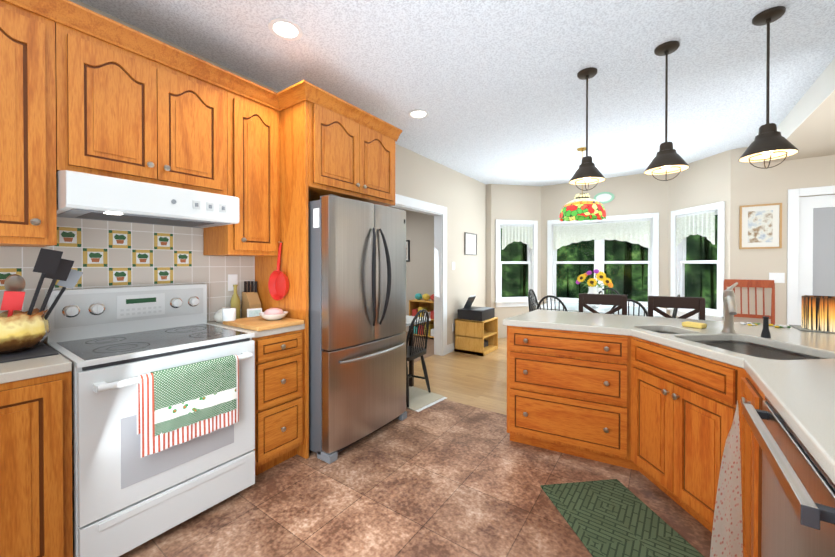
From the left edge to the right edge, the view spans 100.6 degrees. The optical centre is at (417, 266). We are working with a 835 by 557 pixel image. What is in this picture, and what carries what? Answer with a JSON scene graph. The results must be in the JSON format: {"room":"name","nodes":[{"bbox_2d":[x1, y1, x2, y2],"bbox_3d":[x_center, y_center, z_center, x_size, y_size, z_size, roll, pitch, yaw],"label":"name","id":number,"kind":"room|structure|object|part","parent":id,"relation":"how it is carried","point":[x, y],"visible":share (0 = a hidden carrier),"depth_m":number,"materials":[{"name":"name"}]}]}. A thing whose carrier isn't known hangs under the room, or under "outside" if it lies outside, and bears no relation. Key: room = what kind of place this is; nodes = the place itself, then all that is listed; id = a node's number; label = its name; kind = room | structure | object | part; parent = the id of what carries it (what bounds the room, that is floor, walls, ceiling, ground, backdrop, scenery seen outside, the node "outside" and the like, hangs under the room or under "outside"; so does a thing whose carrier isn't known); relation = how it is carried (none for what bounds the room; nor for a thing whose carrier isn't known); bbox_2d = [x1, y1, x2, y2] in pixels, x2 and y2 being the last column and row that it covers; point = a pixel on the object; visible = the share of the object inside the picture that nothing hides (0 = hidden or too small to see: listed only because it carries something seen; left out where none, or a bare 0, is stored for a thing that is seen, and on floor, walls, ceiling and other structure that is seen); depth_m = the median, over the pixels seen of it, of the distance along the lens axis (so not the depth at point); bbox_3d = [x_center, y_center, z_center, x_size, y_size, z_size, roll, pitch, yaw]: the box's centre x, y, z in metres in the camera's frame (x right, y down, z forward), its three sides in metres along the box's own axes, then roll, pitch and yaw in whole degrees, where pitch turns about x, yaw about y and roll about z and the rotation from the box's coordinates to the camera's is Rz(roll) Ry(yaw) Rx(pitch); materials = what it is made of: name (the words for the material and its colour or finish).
{"room":"kitchen","nodes":[
{"label":"kitchen","id":0,"kind":"room"},
{"bbox_2d":[2,0,485,344],"bbox_3d":[-1.079,-0.080,3.058,0.120,2.740,8.040,0,0,35],"label":"wall","id":1,"kind":"structure","parent":0,"point":[461,197],"depth_m":5.22,"materials":[{"name":"beige paint"}]},
{"bbox_2d":[0,0,63,246],"bbox_3d":[-1.989,-0.612,1.342,0.356,1.031,0.777,0,0,35],"label":"upper cabinet","id":2,"kind":"object","parent":1,"relation":"attached to","point":[31,98],"depth_m":1.49,"materials":[{"name":"brown wood"}]},
{"bbox_2d":[0,217,254,341],"bbox_3d":[-1.935,-0.029,1.740,0.006,0.823,2.322,0,0,35],"label":"tile backsplash","id":3,"kind":"structure","parent":1,"relation":"attached to","point":[212,272],"depth_m":2.09,"materials":[{"name":"beige tile"}]},
{"bbox_2d":[0,227,191,289],"bbox_3d":[-1.763,-0.052,1.975,0.002,0.318,0.858,0,0,35],"label":"decor","id":4,"kind":"object","parent":3,"relation":"attached to","point":[71,237],"visible":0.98,"depth_m":2.02,"materials":[{"name":"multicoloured tile"}]},
{"bbox_2d":[60,12,231,195],"bbox_3d":[-1.545,-0.788,1.967,0.356,0.688,0.753,0,0,35],"label":"upper cabinet","id":5,"kind":"object","parent":1,"relation":"attached to","point":[84,90],"depth_m":1.81,"materials":[{"name":"brown wood"}]},
{"bbox_2d":[56,170,238,227],"bbox_3d":[-1.486,-0.348,1.929,0.498,0.185,0.746,0,0,35],"label":"range hood","id":6,"kind":"object","parent":1,"relation":"attached to","point":[80,195],"visible":0.9,"depth_m":1.73,"materials":[{"name":"white metal"}]},
{"bbox_2d":[228,274,237,290],"bbox_3d":[-1.357,0.114,2.546,0.005,0.120,0.070,0,1,35],"label":"outlet","id":7,"kind":"object","parent":1,"relation":"attached to","point":[232,278],"depth_m":2.54,"materials":[{"name":"white plastic"}]},
{"bbox_2d":[204,84,283,259],"bbox_3d":[-1.220,-0.608,2.427,0.356,1.055,0.367,0,0,35],"label":"upper cabinet","id":8,"kind":"object","parent":1,"relation":"attached to","point":[257,121],"depth_m":2.32,"materials":[{"name":"brown wood"}]},
{"bbox_2d":[284,92,398,207],"bbox_3d":[-0.712,-0.844,2.893,0.658,0.590,0.932,0,0,35],"label":"upper cabinet","id":9,"kind":"object","parent":1,"relation":"attached to","point":[328,150],"depth_m":2.50,"materials":[{"name":"brown wood"}]},
{"bbox_3d":[-1.123,-1.152,1.989,0.385,0.085,2.879,0,0,35],"label":"crown mount","id":10,"kind":"part","parent":9,"relation":"part of","materials":[{"name":"brown wood"}]},
{"bbox_2d":[387,194,446,355],"bbox_3d":[-0.046,0.208,4.517,0.156,2.145,1.440,0,0,35],"label":"door frame","id":11,"kind":"structure","parent":1,"relation":"attached to","point":[440,303],"depth_m":4.98,"materials":[{"name":"white wood"}]},
{"bbox_2d":[434,247,439,297],"bbox_3d":[0.271,0.083,4.812,0.016,0.710,0.150,0,0,35],"label":"towel","id":12,"kind":"object","parent":1,"relation":"attached to","point":[436,268],"visible":1,"depth_m":4.80,"materials":[{"name":"white fabric"}]},
{"bbox_2d":[447,342,454,353],"bbox_3d":[0.830,1.210,5.641,0.020,0.125,1.395,0,1,35],"label":"baseboard","id":13,"kind":"structure","parent":1,"relation":"attached to","point":[450,348],"depth_m":5.12,"materials":[{"name":"white wood"}]},
{"bbox_2d":[464,232,476,254],"bbox_3d":[0.877,-0.373,5.691,0.020,0.360,0.420,0,0,35],"label":"framed picture","id":14,"kind":"object","parent":1,"relation":"attached to","point":[470,243],"visible":1,"depth_m":5.68,"materials":[{"name":"grey"}]},
{"bbox_2d":[268,242,289,300],"bbox_3d":[-0.978,0.029,2.457,0.216,0.417,0.046,0,0,35],"label":"pan","id":15,"kind":"object","parent":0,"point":[278,285],"visible":1,"depth_m":2.47,"materials":[{"name":"red plastic"}]},
{"bbox_2d":[388,206,433,331],"bbox_3d":[-0.378,-0.027,6.962,3.250,2.580,0.120,0,1,35],"label":"wall","id":16,"kind":"structure","parent":0,"point":[420,264],"depth_m":6.58,"materials":[{"name":"beige paint"}]},
{"bbox_2d":[406,240,409,261],"bbox_3d":[-0.277,-0.311,6.800,0.300,0.420,0.020,0,0,35],"label":"framed picture","id":17,"kind":"object","parent":16,"relation":"attached to","point":[407,250],"visible":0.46,"depth_m":6.72,"materials":[{"name":"black"}]},
{"bbox_2d":[119,399,711,556],"bbox_3d":[0.105,1.339,0.397,4.900,0.060,5.050,0,0,35],"label":"floor","id":18,"kind":"structure","parent":0,"point":[445,478],"depth_m":1.90,"materials":[{"name":"tile"}]},
{"bbox_2d":[0,369,72,556],"bbox_3d":[-1.859,0.866,1.307,0.630,0.876,0.700,0,0,35],"label":"base cabinet","id":19,"kind":"object","parent":18,"relation":"on","point":[36,514],"depth_m":1.33,"materials":[{"name":"brown wood"}]},
{"bbox_2d":[0,354,71,380],"bbox_3d":[-1.980,0.408,1.144,0.622,0.038,1.100,0,0,35],"label":"countertop","id":20,"kind":"structure","parent":19,"relation":"on","point":[47,364],"depth_m":1.36,"materials":[{"name":"beige stone"}]},
{"bbox_2d":[0,342,58,362],"bbox_3d":[-1.857,0.383,1.479,0.400,0.006,0.398,0,0,35],"label":"tray","id":21,"kind":"object","parent":20,"relation":"on","point":[41,349],"visible":0.69,"depth_m":1.50,"materials":[{"name":"grey"}]},
{"bbox_2d":[0,248,82,353],"bbox_3d":[-1.777,0.147,1.583,0.299,0.461,0.352,0,0,35],"label":"utensil crock","id":22,"kind":"object","parent":21,"relation":"on","point":[20,331],"visible":1,"depth_m":1.54,"materials":[{"name":"ceramic"}]},
{"bbox_2d":[45,284,254,556],"bbox_3d":[-1.390,0.709,1.868,0.741,1.180,0.746,0,0,35],"label":"range","id":23,"kind":"object","parent":18,"relation":"on","point":[163,408],"visible":0.98,"depth_m":1.67,"materials":[{"name":"white metal"}]},
{"bbox_3d":[-1.128,0.495,1.681,0.059,0.030,0.652,0,0,35],"label":"handle","id":24,"kind":"part","parent":23,"relation":"part of","materials":[{"name":"white metal"}]},
{"bbox_2d":[252,325,304,475],"bbox_3d":[-1.112,0.858,2.362,0.630,0.876,0.366,0,0,35],"label":"base cabinet","id":25,"kind":"object","parent":18,"relation":"on","point":[279,357],"depth_m":2.17,"materials":[{"name":"brown wood"}]},
{"bbox_2d":[207,317,303,336],"bbox_3d":[-1.117,0.399,2.362,0.622,0.038,0.366,0,0,35],"label":"countertop","id":26,"kind":"structure","parent":25,"relation":"on","point":[278,330],"depth_m":2.18,"materials":[{"name":"beige stone"}]},
{"bbox_2d":[214,307,225,322],"bbox_3d":[-1.337,0.328,2.393,0.120,0.102,0.120,0,0,35],"label":"sugar bowl","id":27,"kind":"object","parent":26,"relation":"on","point":[218,316],"visible":0.48,"depth_m":2.34,"materials":[{"name":"beige ceramic"}]},
{"bbox_2d":[230,284,239,318],"bbox_3d":[-1.323,0.253,2.517,0.066,0.250,0.066,0,0,35],"label":"oil bottle","id":28,"kind":"object","parent":26,"relation":"on","point":[235,301],"visible":0.77,"depth_m":2.50,"materials":[{"name":"yellow glass"}]},
{"bbox_2d":[242,281,260,317],"bbox_3d":[-1.243,0.243,2.595,0.110,0.270,0.090,0,0,35],"label":"knife block","id":29,"kind":"object","parent":26,"relation":"on","point":[250,299],"visible":0.88,"depth_m":2.58,"materials":[{"name":"brown wood"}]},
{"bbox_2d":[247,308,261,316],"bbox_3d":[-1.172,0.339,2.494,0.100,0.080,0.024,0,0,-35],"label":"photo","id":30,"kind":"object","parent":26,"relation":"on","point":[254,312],"visible":0.57,"depth_m":2.49,"materials":[{"name":"white paper"}]},
{"bbox_2d":[223,316,303,330],"bbox_3d":[-1.020,0.367,2.297,0.430,0.026,0.324,0,0,35],"label":"cutting board","id":31,"kind":"object","parent":26,"relation":"on","point":[257,323],"visible":0.77,"depth_m":2.21,"materials":[{"name":"brown wood"}]},
{"bbox_2d":[222,308,235,320],"bbox_3d":[-1.245,0.313,2.290,0.082,0.080,0.082,0,0,35],"label":"canister","id":32,"kind":"object","parent":31,"relation":"on","point":[228,314],"visible":1,"depth_m":2.26,"materials":[{"name":"white ceramic"}]},
{"bbox_2d":[259,308,287,320],"bbox_3d":[-0.964,0.314,2.324,0.184,0.078,0.184,0,0,35],"label":"bowl","id":33,"kind":"object","parent":31,"relation":"on","point":[270,314],"visible":1,"depth_m":2.28,"materials":[{"name":"white ceramic"}]},
{"bbox_2d":[308,194,406,463],"bbox_3d":[-0.608,0.405,2.806,0.874,1.775,0.846,0,0,35],"label":"fridge","id":34,"kind":"object","parent":18,"relation":"on","point":[357,317],"visible":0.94,"depth_m":2.42,"materials":[{"name":"grey metal"}]},
{"bbox_3d":[-0.478,0.040,2.454,0.104,1.020,0.418,0,0,35],"label":"door","id":35,"kind":"part","parent":34,"relation":"part of","materials":[{"name":"silver metal"}]},
{"bbox_3d":[-0.356,0.894,2.632,0.104,0.670,0.841,0,0,35],"label":"drawer","id":36,"kind":"part","parent":34,"relation":"part of","materials":[{"name":"silver metal"}]},
{"bbox_3d":[-0.287,0.182,2.578,0.088,0.942,0.713,0,0,35],"label":"handle","id":37,"kind":"part","parent":34,"relation":"part of","materials":[{"name":"grey metal"}]},
{"bbox_3d":[-0.234,0.037,2.799,0.104,1.020,0.418,0,0,35],"label":"door","id":38,"kind":"part","parent":34,"relation":"part of","materials":[{"name":"silver metal"}]},
{"bbox_2d":[541,479,703,556],"bbox_3d":[1.018,1.295,1.669,0.490,0.010,0.820,0,0,-7],"label":"area rug","id":39,"kind":"object","parent":18,"relation":"on","point":[611,518],"visible":1,"depth_m":1.75,"materials":[{"name":"green fabric"}]},
{"bbox_2d":[503,282,834,556],"bbox_3d":[0.666,0.703,0.948,1.886,1.206,4.204,0,0,35],"label":"base cabinet","id":40,"kind":"object","parent":18,"relation":"on","point":[650,399],"visible":1,"depth_m":1.79,"materials":[{"name":"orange wood"}]},
{"bbox_3d":[0.976,0.810,2.305,0.768,0.771,0.074,0,0,28],"label":"drawer","id":41,"kind":"part","parent":40,"relation":"part of","materials":[{"name":"orange wood"}]},
{"bbox_2d":[682,321,706,328],"bbox_3d":[1.749,0.367,2.191,0.070,0.028,0.110,0,0,-28],"label":"sponge","id":42,"kind":"object","parent":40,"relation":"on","point":[694,324],"visible":1,"depth_m":2.16,"materials":[{"name":"yellow"}]},
{"bbox_2d":[710,401,742,556],"bbox_3d":[1.124,0.878,1.263,0.121,0.760,0.196,0,0,35],"label":"hanging towel","id":43,"kind":"object","parent":40,"relation":"hanging from","point":[727,536],"visible":1,"depth_m":1.29,"materials":[{"name":"fabric"}]},
{"bbox_2d":[721,282,738,333],"bbox_3d":[1.794,0.238,1.977,0.082,0.291,0.250,0,0,35],"label":"faucet","id":44,"kind":"object","parent":40,"relation":"on","point":[730,308],"depth_m":2.00,"materials":[{"name":"silver metal"}]},
{"bbox_2d":[740,322,790,327],"bbox_3d":[2.245,0.375,2.237,0.234,0.011,0.121,0,0,35],"label":"potpourri petals","id":45,"kind":"object","parent":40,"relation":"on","point":[777,326],"visible":0.92,"depth_m":2.23,"materials":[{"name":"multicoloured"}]},
{"bbox_2d":[761,316,770,337],"bbox_3d":[1.893,0.325,1.883,0.040,0.115,0.039,0,0,35],"label":"soap dispenser","id":46,"kind":"object","parent":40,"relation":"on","point":[765,332],"visible":1,"depth_m":1.87,"materials":[{"name":"black plastic"}]},
{"bbox_2d":[742,395,834,556],"bbox_3d":[0.978,0.864,0.906,0.113,0.853,0.689,0,0,35],"label":"dishwasher","id":47,"kind":"object","parent":40,"relation":"in","point":[798,494],"depth_m":0.88,"materials":[{"name":"silver metal"}]},
{"bbox_2d":[789,324,834,332],"bbox_3d":[2.459,0.379,2.087,0.260,0.005,0.240,0,0,35],"label":"tray","id":48,"kind":"object","parent":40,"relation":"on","point":[799,327],"visible":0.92,"depth_m":2.08,"materials":[{"name":"grey"}]},
{"bbox_2d":[801,295,834,331],"bbox_3d":[2.462,0.278,2.090,0.196,0.195,0.196,0,0,35],"label":"candle lantern","id":49,"kind":"object","parent":48,"relation":"on","point":[817,312],"visible":1,"depth_m":2.05,"materials":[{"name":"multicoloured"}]},
{"bbox_2d":[405,331,434,364],"bbox_3d":[-1.350,1.302,5.626,3.280,0.060,6.500,0,0,35],"label":"floor","id":50,"kind":"structure","parent":0,"point":[430,348],"depth_m":5.54,"materials":[{"name":"beige wood"}]},
{"bbox_2d":[409,293,433,337],"bbox_3d":[0.234,0.877,6.241,0.750,0.782,0.300,0,0,35],"label":"bookshelf","id":51,"kind":"object","parent":50,"relation":"on","point":[417,304],"visible":0.38,"depth_m":6.29,"materials":[{"name":"brown wood"}]},
{"bbox_2d":[78,0,834,185],"bbox_3d":[0.546,-1.484,2.271,3.670,0.080,8.650,0,0,35],"label":"ceiling","id":52,"kind":"structure","parent":0,"point":[495,90],"depth_m":2.49,"materials":[{"name":"white paint"}]},
{"bbox_2d":[268,18,302,40],"bbox_3d":[-0.801,-1.438,2.105,0.195,0.007,0.195,0,0,-10],"label":"recessed light","id":53,"kind":"object","parent":52,"relation":"in","point":[285,29],"depth_m":2.10,"materials":[{"name":"white"}]},
{"bbox_2d":[408,109,428,118],"bbox_3d":[0.010,-1.447,3.288,0.195,0.007,0.195,0,0,-10],"label":"recessed light","id":54,"kind":"object","parent":52,"relation":"in","point":[418,113],"depth_m":3.29,"materials":[{"name":"white"}]},
{"bbox_2d":[559,147,605,220],"bbox_3d":[2.034,-1.020,4.278,0.524,0.874,0.524,0,0,35],"label":"pendant lamp","id":55,"kind":"object","parent":52,"relation":"hanging from","point":[583,206],"visible":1,"depth_m":4.14,"materials":[{"name":"multicoloured glass"}]},
{"bbox_2d":[569,67,604,190],"bbox_3d":[1.262,-1.007,2.580,0.244,0.876,0.244,0,0,35],"label":"pendant light","id":56,"kind":"object","parent":52,"relation":"hanging from","point":[588,172],"visible":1,"depth_m":2.56,"materials":[{"name":"black metal"}]},
{"bbox_2d":[644,41,688,180],"bbox_3d":[1.638,-1.005,2.280,0.244,0.876,0.244,0,0,35],"label":"pendant light","id":57,"kind":"object","parent":52,"relation":"hanging from","point":[667,159],"visible":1,"depth_m":2.26,"materials":[{"name":"black metal"}]},
{"bbox_2d":[739,6,798,168],"bbox_3d":[2.006,-1.003,1.985,0.244,0.876,0.244,0,0,35],"label":"pendant light","id":58,"kind":"object","parent":52,"relation":"hanging from","point":[769,142],"visible":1,"depth_m":1.97,"materials":[{"name":"black metal"}]},
{"bbox_2d":[408,338,506,414],"bbox_3d":[2.557,1.314,3.961,5.020,0.060,3.600,0,0,35],"label":"floor","id":59,"kind":"structure","parent":0,"point":[477,381],"depth_m":4.02,"materials":[{"name":"brown wood"}]},
{"bbox_2d":[406,386,445,411],"bbox_3d":[-0.064,1.284,3.428,0.570,0.008,0.440,0,1,41],"label":"area rug","id":60,"kind":"object","parent":59,"relation":"on","point":[420,399],"visible":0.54,"depth_m":3.37,"materials":[{"name":"white fabric"}]},
{"bbox_2d":[406,309,430,406],"bbox_3d":[-0.145,0.843,3.435,0.469,0.875,0.454,0,0,29],"label":"chair windsor side","id":61,"kind":"object","parent":60,"relation":"on","point":[413,352],"visible":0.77,"depth_m":3.34,"materials":[{"name":"black wood"}]},
{"bbox_2d":[406,315,430,386],"bbox_3d":[-0.273,0.905,3.536,0.590,0.746,0.590,0,0,35],"label":"table","id":62,"kind":"object","parent":60,"relation":"on","point":[409,319],"visible":0.12,"depth_m":3.69,"materials":[{"name":"white wood"}]},
{"bbox_2d":[454,317,497,355],"bbox_3d":[0.904,1.030,5.302,0.470,0.490,0.540,0,0,35],"label":"cubby","id":63,"kind":"object","parent":59,"relation":"on","point":[479,338],"visible":0.92,"depth_m":5.13,"materials":[{"name":"brown wood"}]},
{"bbox_2d":[458,295,494,320],"bbox_3d":[0.900,0.609,5.302,0.400,0.350,0.460,0,0,35],"label":"printer","id":64,"kind":"object","parent":63,"relation":"on","point":[468,311],"visible":1,"depth_m":5.17,"materials":[{"name":"grey plastic"}]},
{"bbox_2d":[528,289,537,311],"bbox_3d":[1.810,0.798,4.854,0.469,0.965,0.454,0,0,35],"label":"chair","id":65,"kind":"object","parent":59,"relation":"on","point":[531,294],"visible":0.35,"depth_m":4.96,"materials":[{"name":"black wood"}]},
{"bbox_2d":[536,295,567,310],"bbox_3d":[1.670,0.803,4.111,0.454,0.965,0.469,0,1,43],"label":"chair","id":66,"kind":"object","parent":59,"relation":"on","point":[554,297],"visible":0.27,"depth_m":3.95,"materials":[{"name":"black wood"}]},
{"bbox_2d":[536,302,665,317],"bbox_3d":[2.347,0.904,4.474,1.400,0.752,0.920,0,0,35],"label":"dining table","id":67,"kind":"object","parent":59,"relation":"on","point":[574,307],"visible":0.1,"depth_m":4.40,"materials":[{"name":"white"}]},
{"bbox_2d":[576,269,612,307],"bbox_3d":[2.284,0.278,4.485,0.442,0.499,0.231,0,0,35],"label":"flower bouquet","id":68,"kind":"object","parent":67,"relation":"on","point":[602,277],"visible":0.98,"depth_m":4.44,"materials":[{"name":"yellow plant"}]},
{"bbox_2d":[579,293,626,314],"bbox_3d":[1.671,0.775,3.139,0.420,1.030,0.400,0,0,28],"label":"chair","id":69,"kind":"object","parent":59,"relation":"on","point":[619,301],"visible":0.1,"depth_m":3.26,"materials":[{"name":"black wood"}]},
{"bbox_2d":[599,288,619,294],"bbox_3d":[2.767,0.796,5.067,0.454,0.965,0.469,0,0,35],"label":"chair","id":70,"kind":"object","parent":59,"relation":"on","point":[612,289],"visible":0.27,"depth_m":5.22,"materials":[{"name":"black wood"}]},
{"bbox_2d":[611,299,647,315],"bbox_3d":[2.256,0.806,3.720,0.454,0.965,0.469,0,0,29],"label":"chair","id":71,"kind":"object","parent":59,"relation":"on","point":[639,304],"visible":0.15,"depth_m":3.49,"materials":[{"name":"black"}]},
{"bbox_2d":[672,295,679,317],"bbox_3d":[2.863,0.803,4.169,0.469,0.965,0.454,0,0,35],"label":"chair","id":72,"kind":"object","parent":59,"relation":"on","point":[674,314],"visible":0.19,"depth_m":3.91,"materials":[{"name":"black wood"}]},
{"bbox_2d":[648,296,704,319],"bbox_3d":[2.179,0.777,2.889,0.420,1.030,0.400,0,0,28],"label":"chair","id":73,"kind":"object","parent":59,"relation":"on","point":[697,304],"visible":0.19,"depth_m":3.01,"materials":[{"name":"black wood"}]},
{"bbox_2d":[724,279,780,349],"bbox_3d":[3.823,0.719,3.962,0.446,1.130,0.473,0,0,35],"label":"chair","id":74,"kind":"object","parent":59,"relation":"on","point":[763,284],"visible":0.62,"depth_m":4.09,"materials":[{"name":"brown wood"}]},
{"bbox_2d":[486,184,490,306],"bbox_3d":[1.301,-0.102,6.226,0.100,2.740,0.120,0,0,35],"label":"wall","id":75,"kind":"structure","parent":0,"point":[488,245],"depth_m":6.17,"materials":[{"name":"beige paint"}]},
{"bbox_2d":[491,184,540,337],"bbox_3d":[1.774,-0.103,6.314,0.984,2.740,0.120,0,0,-13],"label":"wall","id":76,"kind":"structure","parent":0,"point":[514,202],"depth_m":6.23,"materials":[{"name":"beige paint"}]},
{"bbox_2d":[494,219,538,306],"bbox_3d":[1.781,-0.062,6.285,0.860,1.560,0.180,0,0,-13],"label":"window","id":77,"kind":"structure","parent":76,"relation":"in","point":[531,262],"depth_m":6.26,"materials":[{"name":"white wood"}]},
{"bbox_3d":[1.772,-0.078,6.323,0.544,1.254,0.040,0,0,-13],"label":"glass","id":78,"kind":"part","parent":77,"relation":"part of","materials":[{"name":"clear glass"}]},
{"bbox_2d":[502,225,532,249],"bbox_3d":[1.794,-0.516,6.219,0.604,0.440,0.020,0,0,-13],"label":"valance curtain","id":79,"kind":"object","parent":76,"relation":"attached to","point":[522,234],"visible":1,"depth_m":6.22,"materials":[{"name":"fabric"}]},
{"bbox_2d":[541,174,667,331],"bbox_3d":[3.073,-0.100,5.865,1.890,2.740,0.120,0,0,35],"label":"wall","id":80,"kind":"structure","parent":0,"point":[639,193],"depth_m":5.59,"materials":[{"name":"beige paint"}]},
{"bbox_2d":[545,212,659,307],"bbox_3d":[3.056,-0.059,5.840,1.700,1.560,0.180,0,0,35],"label":"window","id":81,"kind":"structure","parent":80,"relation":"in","point":[599,262],"depth_m":5.80,"materials":[{"name":"white wood"}]},
{"bbox_2d":[553,220,650,249],"bbox_3d":[3.019,-0.513,5.785,1.444,0.440,0.020,0,0,35],"label":"valance curtain","id":82,"kind":"object","parent":81,"relation":"attached to","point":[636,232],"visible":1,"depth_m":5.74,"materials":[{"name":"fabric"}]},
{"bbox_3d":[3.079,-0.074,5.873,1.384,1.254,0.040,0,0,35],"label":"glass","id":83,"kind":"part","parent":81,"relation":"part of","materials":[{"name":"clear glass"}]},
{"bbox_2d":[593,192,613,203],"bbox_3d":[3.095,-1.149,5.758,0.310,0.192,0.014,0,0,35],"label":"sign plaque","id":84,"kind":"object","parent":80,"relation":"attached to","point":[603,197],"visible":0.94,"depth_m":5.75,"materials":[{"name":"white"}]},
{"bbox_2d":[668,150,730,318],"bbox_3d":[3.911,-0.092,4.798,0.120,2.740,0.958,0,0,-5],"label":"wall","id":85,"kind":"structure","parent":0,"point":[705,181],"depth_m":4.68,"materials":[{"name":"beige paint"}]},
{"bbox_2d":[676,211,714,246],"bbox_3d":[3.818,-0.506,4.786,0.020,0.440,0.604,0,0,-5],"label":"valance curtain","id":86,"kind":"object","parent":85,"relation":"attached to","point":[702,224],"visible":1,"depth_m":4.75,"materials":[{"name":"fabric"}]},
{"bbox_2d":[667,201,724,320],"bbox_3d":[3.881,-0.052,4.795,0.180,1.560,0.860,0,0,-5],"label":"window","id":87,"kind":"structure","parent":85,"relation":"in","point":[678,263],"depth_m":4.79,"materials":[{"name":"white wood"}]},
{"bbox_2d":[730,147,834,324],"bbox_3d":[4.642,-0.085,3.858,1.750,2.740,0.120,0,0,35],"label":"wall","id":88,"kind":"structure","parent":0,"point":[751,184],"depth_m":4.13,"materials":[{"name":"beige paint"}]},
{"bbox_2d":[739,203,781,248],"bbox_3d":[4.103,-0.482,4.149,0.365,0.530,0.020,0,0,35],"label":"frame","id":89,"kind":"object","parent":88,"relation":"attached to","point":[760,226],"visible":0.92,"depth_m":4.15,"materials":[{"name":"brown wood"}]},
{"bbox_2d":[769,273,784,282],"bbox_3d":[4.224,0.128,4.074,0.130,0.120,0.012,0,1,35],"label":"light switch","id":90,"kind":"object","parent":88,"relation":"attached to","point":[775,277],"depth_m":4.07,"materials":[{"name":"white plastic"}]},
{"bbox_2d":[787,185,834,352],"bbox_3d":[4.710,0.196,3.727,1.025,2.180,0.018,0,0,35],"label":"door frame","id":91,"kind":"structure","parent":88,"relation":"attached to","point":[793,256],"depth_m":3.98,"materials":[{"name":"white wood"}]},
{"bbox_2d":[798,195,834,324],"bbox_3d":[4.720,0.240,3.742,0.837,2.081,0.124,0,0,35],"label":"entry door","id":92,"kind":"structure","parent":88,"relation":"in","point":[816,245],"depth_m":3.92,"materials":[{"name":"white wood"}]},
{"bbox_3d":[2.983,-0.058,0.107,0.120,2.740,7.920,0,1,35],"label":"wall","id":93,"kind":"structure","parent":0,"visible":0},
{"bbox_2d":[762,58,834,162],"bbox_3d":[2.383,-1.361,0.523,1.350,0.300,7.920,0,0,35],"label":"soffit beam","id":94,"kind":"structure","parent":93,"relation":"attached to","point":[806,127],"depth_m":3.04,"materials":[{"name":"beige paint"}]},
{"label":"outside","id":95,"kind":"structure","parent":0,"visible":0},
{"bbox_2d":[501,215,717,308],"bbox_3d":[3.698,-2.236,6.740,17.989,11.000,12.804,0,0,35],"label":"trees","id":96,"kind":"object","parent":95,"point":[571,273],"depth_m":12.21,"materials":[{"name":"green plant"}]}
]}

